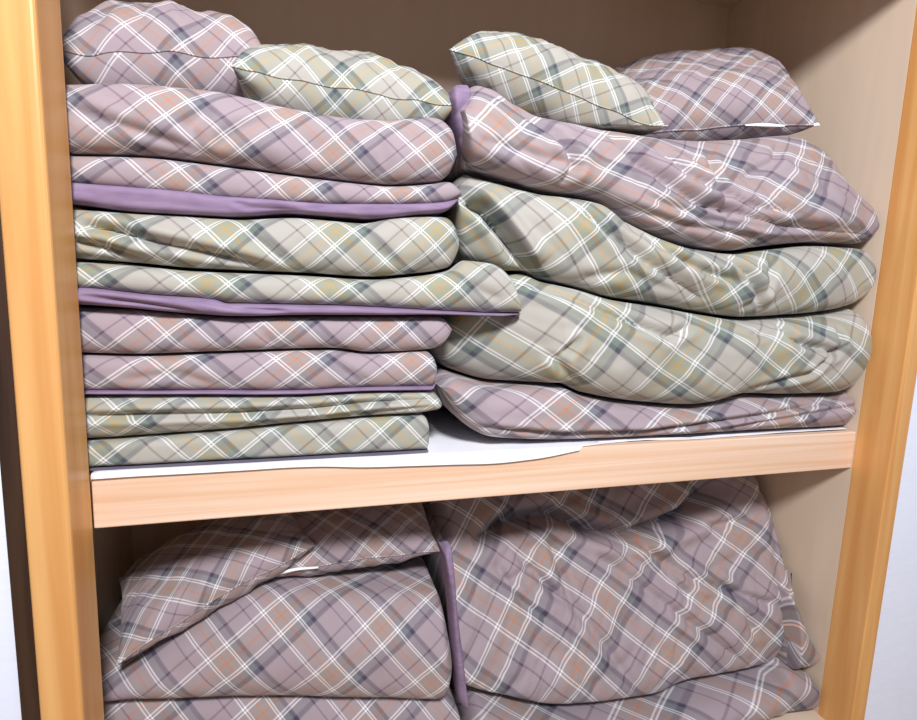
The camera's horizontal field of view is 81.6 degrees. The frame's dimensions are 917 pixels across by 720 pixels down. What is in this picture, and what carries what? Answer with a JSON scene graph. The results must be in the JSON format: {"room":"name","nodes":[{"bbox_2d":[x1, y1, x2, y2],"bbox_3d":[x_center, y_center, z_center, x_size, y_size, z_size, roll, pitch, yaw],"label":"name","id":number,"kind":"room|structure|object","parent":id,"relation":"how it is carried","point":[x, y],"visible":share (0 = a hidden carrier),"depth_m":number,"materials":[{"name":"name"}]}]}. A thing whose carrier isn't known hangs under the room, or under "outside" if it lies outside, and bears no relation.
{"room":"linen closet","nodes":[
{"label":"linen closet","id":0,"kind":"room"},
{"bbox_2d":[60,0,132,637],"bbox_3d":[-0.825,-0.086,1.106,0.040,2.076,0.650,0,8,-16],"label":"wall","id":1,"kind":"structure","parent":0,"point":[113,553],"depth_m":1.27,"materials":[{"name":"beige wood"}]},
{"bbox_2d":[104,0,728,563],"bbox_3d":[-0.017,-0.133,1.659,1.820,2.076,0.030,0,8,-16],"label":"panel","id":2,"kind":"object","parent":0,"point":[419,35],"depth_m":1.53,"materials":[{"name":"beige wood"}]},
{"bbox_2d":[89,429,855,527],"bbox_3d":[0.060,0.194,1.398,1.820,0.095,0.600,0,8,-16],"label":"closet shelf","id":3,"kind":"object","parent":2,"relation":"attached to","point":[137,500],"visible":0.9,"depth_m":1.07,"materials":[{"name":"beige wood"}]},
{"bbox_2d":[91,405,846,478],"bbox_3d":[0.122,0.157,1.396,1.694,0.027,0.586,0,8,-16],"label":"sheet","id":4,"kind":"object","parent":3,"relation":"on","point":[451,441],"visible":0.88,"depth_m":1.10,"materials":[{"name":"white fabric"}]},
{"bbox_2d":[87,412,428,470],"bbox_3d":[-0.441,0.112,1.229,0.646,0.072,0.561,0,8,-16],"label":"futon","id":5,"kind":"object","parent":4,"relation":"on","point":[403,433],"visible":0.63,"depth_m":0.98,"materials":[{"name":"green fabric"}]},
{"bbox_2d":[84,390,441,437],"bbox_3d":[-0.425,0.061,1.226,0.670,0.075,0.562,0,8,-16],"label":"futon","id":6,"kind":"object","parent":5,"relation":"on","point":[107,415],"visible":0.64,"depth_m":0.95,"materials":[{"name":"green fabric"}]},
{"bbox_2d":[82,348,436,394],"bbox_3d":[-0.427,-0.013,1.218,0.653,0.082,0.555,0,8,-16],"label":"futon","id":7,"kind":"object","parent":6,"relation":"on","point":[287,370],"visible":0.83,"depth_m":0.96,"materials":[{"name":"fabric"}]},
{"bbox_2d":[79,305,451,353],"bbox_3d":[-0.407,-0.085,1.212,0.679,0.078,0.558,0,8,-16],"label":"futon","id":8,"kind":"object","parent":7,"relation":"on","point":[103,329],"visible":0.75,"depth_m":0.94,"materials":[{"name":"purple fabric"}]},
{"bbox_2d":[76,261,520,315],"bbox_3d":[-0.333,-0.172,1.212,0.814,0.117,0.575,0,8,-16],"label":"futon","id":9,"kind":"object","parent":8,"relation":"on","point":[470,288],"visible":0.97,"depth_m":0.94,"materials":[{"name":"fabric"}]},
{"bbox_2d":[73,210,458,277],"bbox_3d":[-0.390,-0.250,1.183,0.680,0.119,0.577,0,8,-16],"label":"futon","id":10,"kind":"object","parent":9,"relation":"on","point":[407,245],"visible":0.98,"depth_m":0.93,"materials":[{"name":"fabric"}]},
{"bbox_2d":[70,156,461,223],"bbox_3d":[-0.387,-0.329,1.182,0.677,0.094,0.558,0,8,-16],"label":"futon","id":11,"kind":"object","parent":10,"relation":"on","point":[150,186],"visible":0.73,"depth_m":0.91,"materials":[{"name":"purple fabric"}]},
{"bbox_2d":[65,84,456,186],"bbox_3d":[-0.383,-0.424,1.160,0.664,0.128,0.575,0,8,-16],"label":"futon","id":12,"kind":"object","parent":11,"relation":"on","point":[204,127],"visible":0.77,"depth_m":0.89,"materials":[{"name":"fabric"}]},
{"bbox_2d":[62,0,260,97],"bbox_3d":[-0.566,-0.579,1.097,0.345,0.214,0.410,0,8,-16],"label":"pillow","id":13,"kind":"object","parent":12,"relation":"on","point":[168,43],"visible":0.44,"depth_m":0.92,"materials":[{"name":"purple fabric"}]},
{"bbox_2d":[231,43,450,121],"bbox_3d":[-0.248,-0.553,1.129,0.410,0.174,0.392,0,8,-16],"label":"pillow","id":14,"kind":"object","parent":12,"relation":"on","point":[353,84],"visible":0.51,"depth_m":0.96,"materials":[{"name":"fabric"}]},
{"bbox_2d":[432,361,855,438],"bbox_3d":[0.417,0.071,1.463,1.088,0.140,0.578,0,8,-16],"label":"comforter","id":15,"kind":"object","parent":4,"relation":"on","point":[489,407],"visible":0.66,"depth_m":1.17,"materials":[{"name":"purple fabric"}]},
{"bbox_2d":[424,274,872,403],"bbox_3d":[0.427,-0.069,1.432,1.086,0.288,0.604,0,8,-16],"label":"comforter","id":16,"kind":"object","parent":15,"relation":"on","point":[577,340],"visible":0.81,"depth_m":1.15,"materials":[{"name":"fabric"}]},
{"bbox_2d":[432,175,875,316],"bbox_3d":[0.447,-0.271,1.410,1.058,0.278,0.600,0,8,-16],"label":"comforter","id":17,"kind":"object","parent":16,"relation":"on","point":[581,245],"visible":0.88,"depth_m":1.12,"materials":[{"name":"green fabric"}]},
{"bbox_2d":[438,85,879,252],"bbox_3d":[0.439,-0.431,1.388,1.085,0.294,0.594,0,8,-16],"label":"comforter","id":18,"kind":"object","parent":17,"relation":"on","point":[769,192],"visible":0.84,"depth_m":1.13,"materials":[{"name":"fabric"}]},
{"bbox_2d":[449,31,668,135],"bbox_3d":[0.214,-0.625,1.204,0.496,0.222,0.246,1,8,-7],"label":"pillow","id":19,"kind":"object","parent":18,"relation":"on","point":[540,77],"visible":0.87,"depth_m":1.10,"materials":[{"name":"fabric"}]},
{"bbox_2d":[613,47,819,140],"bbox_3d":[0.641,-0.696,1.399,0.478,0.284,0.283,3,8,5],"label":"pillow","id":20,"kind":"object","parent":18,"relation":"on","point":[734,93],"visible":0.7,"depth_m":1.29,"materials":[{"name":"purple fabric"}]},
{"bbox_2d":[691,0,742,8],"bbox_3d":[0.101,-1.131,1.216,1.890,0.030,0.660,0,8,-16],"label":"ceiling","id":21,"kind":"structure","parent":0,"point":[728,4],"depth_m":1.72,"materials":[{"name":"beige wood"}]},
{"bbox_2d":[768,709,823,719],"bbox_3d":[0.032,0.955,1.490,1.890,0.030,0.680,0,8,-16],"label":"shelf","id":22,"kind":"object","parent":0,"point":[809,714],"depth_m":1.46,"materials":[{"name":"beige wood"}]},
{"bbox_2d":[103,687,459,719],"bbox_3d":[-0.435,0.843,1.349,0.796,0.388,0.540,0,8,-16],"label":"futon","id":23,"kind":"object","parent":22,"relation":"on","point":[265,707],"visible":0.28,"depth_m":1.13,"materials":[{"name":"purple fabric"}]},
{"bbox_2d":[99,556,451,700],"bbox_3d":[-0.442,0.607,1.313,0.761,0.260,0.539,0,8,-16],"label":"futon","id":24,"kind":"object","parent":23,"relation":"on","point":[379,630],"visible":0.63,"depth_m":1.12,"materials":[{"name":"fabric"}]},
{"bbox_2d":[116,512,314,664],"bbox_3d":[-0.552,0.456,1.198,0.392,0.217,0.271,-2,9,-28],"label":"pillow","id":25,"kind":"object","parent":24,"relation":"on","point":[169,589],"visible":0.84,"depth_m":1.12,"materials":[{"name":"fabric"}]},
{"bbox_2d":[276,502,439,576],"bbox_3d":[-0.288,0.408,1.365,0.432,0.160,0.384,0,8,-16],"label":"pillow","id":26,"kind":"object","parent":24,"relation":"on","point":[355,537],"visible":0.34,"depth_m":1.24,"materials":[{"name":"purple fabric"}]},
{"bbox_2d":[449,656,819,719],"bbox_3d":[0.437,0.857,1.580,0.992,0.160,0.585,0,8,-16],"label":"comforter","id":27,"kind":"object","parent":22,"relation":"on","point":[765,691],"visible":0.39,"depth_m":1.40,"materials":[{"name":"fabric"}]},
{"bbox_2d":[422,475,793,709],"bbox_3d":[0.409,0.556,1.550,1.076,0.608,0.542,0,8,-16],"label":"comforter","id":28,"kind":"object","parent":27,"relation":"on","point":[617,592],"visible":0.7,"depth_m":1.42,"materials":[{"name":"fabric"}]},
{"bbox_2d":[776,584,819,668],"bbox_3d":[0.881,0.714,1.700,0.071,0.208,0.562,0,8,-16],"label":"comforter","id":29,"kind":"object","parent":27,"relation":"on","point":[797,651],"visible":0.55,"depth_m":1.45,"materials":[{"name":"purple fabric"}]},
{"bbox_2d":[726,0,916,713],"bbox_3d":[0.955,-0.095,1.630,0.030,2.076,0.631,0,8,-16],"label":"panel","id":30,"kind":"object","parent":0,"point":[848,59],"depth_m":1.42,"materials":[{"name":"beige wood"}]},
{"bbox_2d":[818,6,916,719],"bbox_3d":[1.062,-0.045,1.291,0.047,2.136,0.089,0,8,-16],"label":"trim","id":31,"kind":"structure","parent":30,"relation":"attached to","point":[891,369],"depth_m":1.31,"materials":[{"name":"orange wood"}]},
{"bbox_2d":[864,377,916,719],"bbox_3d":[1.639,-0.334,1.448,1.153,2.706,0.127,0,8,-16],"label":"wall","id":32,"kind":"structure","parent":0,"point":[892,693],"depth_m":1.39,"materials":[{"name":"white paint"}]},
{"bbox_3d":[-0.709,-0.042,0.812,0.100,2.136,0.016,0,8,-16],"label":"wall","id":33,"kind":"structure","parent":0,"visible":0},
{"bbox_2d":[0,213,40,719],"bbox_3d":[-1.076,0.095,0.664,0.890,1.880,0.024,0,8,-16],"label":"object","id":34,"kind":"structure","parent":33,"relation":"in","point":[19,692],"depth_m":0.80,"materials":[{"name":"white paint"}]},
{"bbox_2d":[0,0,103,719],"bbox_3d":[-0.623,-0.037,0.804,0.059,2.136,0.089,0,8,-16],"label":"trim","id":35,"kind":"structure","parent":33,"relation":"attached to","point":[36,206],"depth_m":0.78,"materials":[{"name":"orange wood"}]}
]}

